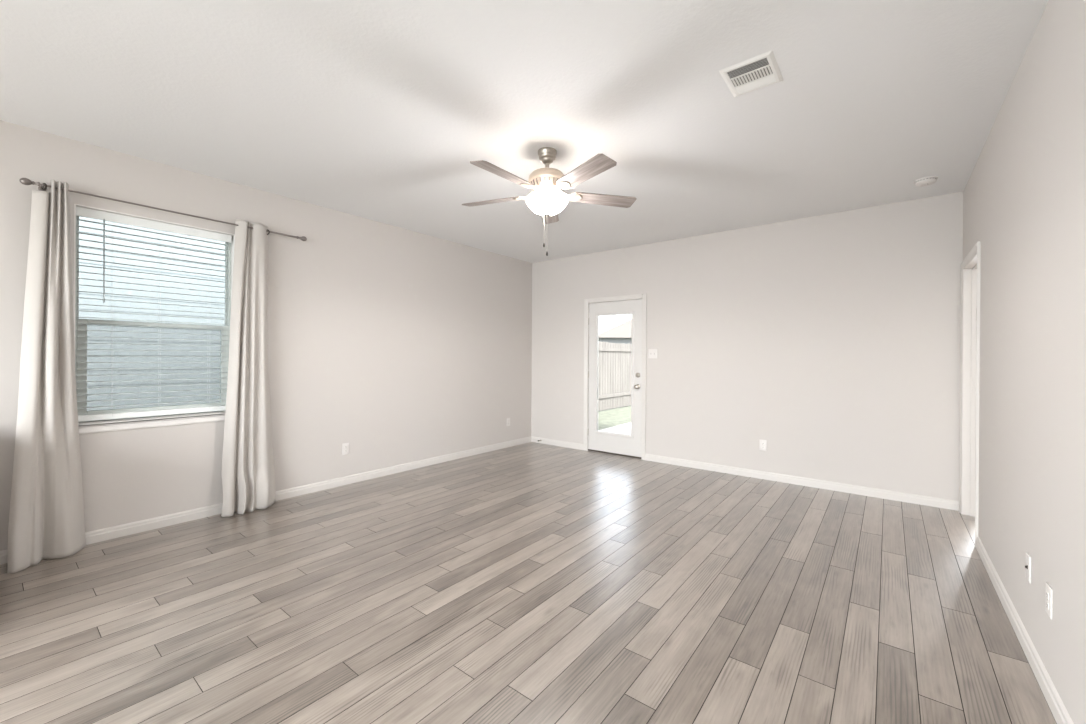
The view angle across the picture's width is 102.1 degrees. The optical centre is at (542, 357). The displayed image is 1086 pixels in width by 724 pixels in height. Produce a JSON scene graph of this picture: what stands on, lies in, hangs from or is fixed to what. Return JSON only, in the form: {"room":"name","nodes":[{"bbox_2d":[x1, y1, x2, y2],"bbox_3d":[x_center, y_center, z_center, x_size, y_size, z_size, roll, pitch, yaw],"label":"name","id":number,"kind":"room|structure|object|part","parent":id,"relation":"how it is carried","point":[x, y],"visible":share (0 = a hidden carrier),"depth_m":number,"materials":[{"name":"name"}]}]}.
{"room":"empty living room","nodes":[
{"label":"empty living room","id":0,"kind":"room"},
{"bbox_2d":[79,216,224,420],"bbox_3d":[-8.960,-2.364,5.409,7.000,7.500,12.200,0,0,38],"label":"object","id":1,"kind":"structure","parent":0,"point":[124,343],"depth_m":5.58,"materials":[{"name":"grey"}]},
{"bbox_2d":[0,120,531,550],"bbox_3d":[-2.890,-0.092,3.425,0.170,2.743,8.904,0,0,38],"label":"wall","id":2,"kind":"structure","parent":0,"point":[397,345],"depth_m":4.20,"materials":[{"name":"grey paint"}]},
{"bbox_2d":[74,204,234,433],"bbox_3d":[-2.922,-0.260,3.361,0.208,1.555,1.031,0,0,38],"label":"window","id":3,"kind":"structure","parent":2,"relation":"in","point":[85,427],"depth_m":3.23,"materials":[{"name":"grey plastic"}]},
{"bbox_3d":[-2.897,0.458,3.339,0.132,0.020,1.031,0,0,38],"label":"sill","id":4,"kind":"part","parent":3,"relation":"part of","materials":[{"name":"white paint"}]},
{"bbox_3d":[-2.981,-0.627,3.409,0.032,0.775,0.887,0,0,38],"label":"sash","id":5,"kind":"part","parent":3,"relation":"part of","materials":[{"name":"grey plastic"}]},
{"bbox_3d":[-2.957,0.073,3.388,0.032,0.689,0.887,0,0,38],"label":"sash","id":6,"kind":"part","parent":3,"relation":"part of","materials":[{"name":"clear plastic"}]},
{"bbox_2d":[76,207,231,421],"bbox_3d":[-2.917,-0.296,3.350,0.076,1.468,0.900,0,0,38],"label":"window blind","id":7,"kind":"object","parent":3,"relation":"attached to","point":[83,212],"visible":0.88,"depth_m":3.31,"materials":[{"name":"white plastic"}]},
{"bbox_3d":[-3.090,-0.284,3.148,0.054,1.404,0.001,0,0,38],"label":"ladder cord","id":8,"kind":"part","parent":7,"relation":"part of","materials":[{"name":"white fabric"}]},
{"bbox_3d":[-2.931,0.418,3.357,0.052,0.040,0.880,0,0,38],"label":"rail","id":9,"kind":"part","parent":7,"relation":"part of","materials":[{"name":"white plastic"}]},
{"bbox_3d":[-2.929,-0.284,3.352,0.054,1.404,0.001,0,0,38],"label":"ladder cord","id":10,"kind":"part","parent":7,"relation":"part of","materials":[{"name":"white fabric"}]},
{"bbox_2d":[19,178,306,240],"bbox_3d":[-2.728,-1.094,3.393,0.112,0.046,1.700,0,0,38],"label":"curtain rod","id":11,"kind":"object","parent":2,"relation":"attached to","point":[25,181],"visible":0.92,"depth_m":3.10,"materials":[{"name":"grey metal"}]},
{"bbox_2d":[7,179,85,572],"bbox_3d":[-3.125,0.068,2.780,0.148,2.409,0.380,0,0,21],"label":"curtain","id":12,"kind":"object","parent":11,"relation":"hanging from","point":[46,515],"visible":1,"depth_m":2.77,"materials":[{"name":"grey fabric"}]},
{"bbox_3d":[-2.834,-1.094,3.203,0.012,0.012,1.120,0,0,38],"label":"rod","id":13,"kind":"part","parent":11,"relation":"part of","materials":[{"name":"grey metal"}]},
{"bbox_2d":[221,219,275,516],"bbox_3d":[-2.418,0.066,3.662,0.159,2.417,0.422,0,0,34],"label":"curtain","id":14,"kind":"object","parent":11,"relation":"hanging from","point":[248,473],"visible":1,"depth_m":3.66,"materials":[{"name":"grey fabric"}]},
{"bbox_2d":[0,436,531,564],"bbox_3d":[-1.832,1.238,4.632,0.014,0.083,5.354,0,0,38],"label":"baseboard","id":15,"kind":"structure","parent":2,"relation":"attached to","point":[91,537],"depth_m":4.01,"materials":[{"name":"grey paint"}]},
{"bbox_2d":[342,443,348,454],"bbox_3d":[-1.991,0.918,4.432,0.009,0.115,0.070,0,0,38],"label":"wall outlet","id":16,"kind":"object","parent":2,"relation":"attached to","point":[345,446],"visible":1,"depth_m":4.43,"materials":[{"name":"white plastic"}]},
{"bbox_2d":[0,0,1047,262],"bbox_3d":[0.637,-1.541,2.430,6.925,0.200,11.700,0,0,38],"label":"ceiling","id":17,"kind":"structure","parent":0,"point":[376,110],"depth_m":2.44,"materials":[{"name":"white paint"}]},
{"bbox_2d":[462,147,636,255],"bbox_3d":[-0.002,-1.079,3.042,1.288,0.735,1.234,0,0,38],"label":"ceiling fan","id":18,"kind":"object","parent":17,"relation":"hanging from","point":[545,200],"visible":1,"depth_m":2.98,"materials":[{"name":"beige wood"}]},
{"bbox_3d":[-0.360,-1.151,3.227,0.485,0.035,0.136,0,0,21],"label":"blade","id":19,"kind":"part","parent":18,"relation":"part of","materials":[{"name":"brown wood"}]},
{"bbox_3d":[-0.237,-1.149,2.752,0.136,0.035,0.485,0,0,40],"label":"blade","id":20,"kind":"part","parent":18,"relation":"part of","materials":[{"name":"brown wood"}]},
{"bbox_3d":[0.028,-1.064,3.074,0.300,0.120,0.300,0,0,38],"label":"lamp shade","id":21,"kind":"part","parent":18,"relation":"part of","materials":[{"name":"white glass"}]},
{"bbox_3d":[0.054,-1.149,3.491,0.136,0.035,0.485,0,0,3],"label":"blade","id":22,"kind":"part","parent":18,"relation":"part of","materials":[{"name":"brown wood"}]},
{"bbox_3d":[0.252,-1.146,2.722,0.136,0.035,0.485,0,0,-33],"label":"blade","id":23,"kind":"part","parent":18,"relation":"part of","materials":[{"name":"brown wood"}]},
{"bbox_3d":[0.432,-1.146,3.179,0.485,0.035,0.136,0,0,-15],"label":"blade","id":24,"kind":"part","parent":18,"relation":"part of","materials":[{"name":"brown wood"}]},
{"bbox_2d":[719,50,783,96],"bbox_3d":[1.064,-1.435,2.236,0.242,0.006,0.285,0,0,38],"label":"ceiling vent","id":25,"kind":"object","parent":17,"relation":"in","point":[760,71],"visible":1,"depth_m":2.22,"materials":[{"name":"white metal"}]},
{"bbox_2d":[914,176,937,186],"bbox_3d":[3.072,-1.410,3.522,0.148,0.039,0.148,0,0,38],"label":"smoke detector","id":26,"kind":"object","parent":17,"relation":"attached to","point":[925,181],"visible":1,"depth_m":3.49,"materials":[{"name":"white plastic"}]},
{"bbox_2d":[0,442,1056,723],"bbox_3d":[0.628,1.300,2.430,6.605,0.003,11.400,0,0,38],"label":"floor","id":27,"kind":"structure","parent":0,"point":[530,582],"depth_m":2.24,"materials":[{"name":"grey wood"}]},
{"bbox_2d":[599,319,631,343],"bbox_3d":[10.610,-1.639,32.996,15.200,6.150,14.000,0,0,0],"label":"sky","id":28,"kind":"structure","parent":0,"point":[622,333],"depth_m":26.50,"materials":[{"name":"grey"}]},
{"bbox_2d":[531,192,962,500],"bbox_3d":[1.764,-0.070,5.318,4.799,2.743,0.170,0,0,38],"label":"wall","id":29,"kind":"structure","parent":0,"point":[832,340],"depth_m":4.54,"materials":[{"name":"grey paint"}]},
{"bbox_2d":[583,293,646,459],"bbox_3d":[0.980,0.237,5.898,0.932,2.112,0.229,0,0,38],"label":"door","id":30,"kind":"structure","parent":29,"relation":"in","point":[633,445],"depth_m":5.82,"materials":[{"name":"grey paint"}]},
{"bbox_3d":[0.944,0.217,5.863,0.586,1.645,0.012,0,0,38],"label":"glass frame","id":31,"kind":"part","parent":30,"relation":"part of","materials":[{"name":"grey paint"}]},
{"bbox_2d":[648,349,656,357],"bbox_3d":[1.376,-0.053,5.507,0.116,0.116,0.014,0,0,38],"label":"light switch","id":32,"kind":"object","parent":29,"relation":"attached to","point":[652,353],"visible":1,"depth_m":5.51,"materials":[{"name":"white plastic"}]},
{"bbox_2d":[531,436,958,510],"bbox_3d":[1.705,1.257,5.244,4.785,0.083,0.014,0,0,38],"label":"baseboard","id":33,"kind":"structure","parent":29,"relation":"attached to","point":[822,484],"depth_m":4.51,"materials":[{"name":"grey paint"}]},
{"bbox_2d":[759,440,766,450],"bbox_3d":[2.369,0.940,4.726,0.070,0.115,0.009,0,0,38],"label":"wall outlet","id":34,"kind":"object","parent":29,"relation":"attached to","point":[762,443],"visible":1,"depth_m":4.72,"materials":[{"name":"white plastic"}]},
{"bbox_2d":[963,0,1085,723],"bbox_3d":[1.038,-0.063,0.426,0.115,2.743,8.754,0,0,38],"label":"wall","id":35,"kind":"structure","parent":0,"point":[1024,194],"depth_m":1.83,"materials":[{"name":"grey paint"}]},
{"bbox_2d":[959,241,980,539],"bbox_3d":[3.334,0.254,3.343,0.147,2.117,0.884,0,0,38],"label":"trim","id":36,"kind":"structure","parent":35,"relation":"attached to","point":[970,266],"depth_m":3.65,"materials":[{"name":"grey paint"}]},
{"bbox_2d":[975,536,1073,723],"bbox_3d":[0.638,1.263,0.035,0.014,0.083,7.648,0,0,38],"label":"baseboard","id":37,"kind":"structure","parent":35,"relation":"attached to","point":[1056,705],"depth_m":1.91,"materials":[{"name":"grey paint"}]},
{"bbox_2d":[1025,552,1030,582],"bbox_3d":[2.144,0.926,1.943,0.013,0.115,0.070,0,0,38],"label":"cable plate","id":38,"kind":"object","parent":35,"relation":"attached to","point":[1028,557],"visible":1,"depth_m":1.93,"materials":[{"name":"white plastic"}]},
{"bbox_2d":[1045,582,1052,618],"bbox_3d":[1.949,0.935,1.692,0.009,0.115,0.070,0,0,38],"label":"wall outlet","id":39,"kind":"object","parent":35,"relation":"attached to","point":[1049,591],"visible":1,"depth_m":1.68,"materials":[{"name":"white plastic"}]},
{"label":"outside","id":40,"kind":"structure","parent":0,"visible":0},
{"bbox_2d":[598,405,630,429],"bbox_3d":[-4.818,1.537,16.523,52.000,0.295,60.000,0,0,38],"label":"lawn","id":41,"kind":"structure","parent":40,"point":[613,417],"depth_m":10.62,"materials":[{"name":"green plant"}]},
{"bbox_2d":[593,422,636,458],"bbox_3d":[3.481,1.498,7.664,5.000,0.110,5.646,0,0,38],"label":"patio","id":42,"kind":"structure","parent":41,"relation":"on","point":[624,428],"depth_m":8.76,"materials":[{"name":"grey concrete"}]},
{"bbox_2d":[598,341,631,410],"bbox_3d":[3.519,0.502,14.291,0.148,1.872,17.441,0,0,38],"label":"fence","id":43,"kind":"object","parent":41,"relation":"on","point":[614,386],"visible":0.08,"depth_m":12.31,"materials":[{"name":"beige wood"}]},
{"bbox_3d":[3.521,1.046,14.209,0.038,0.085,17.316,0,0,38],"label":"rail","id":44,"kind":"part","parent":43,"relation":"part of","materials":[{"name":"beige wood"}]},
{"bbox_3d":[3.528,-0.224,14.206,0.038,0.085,17.316,0,0,38],"label":"rail","id":45,"kind":"part","parent":43,"relation":"part of","materials":[{"name":"beige wood"}]}
]}

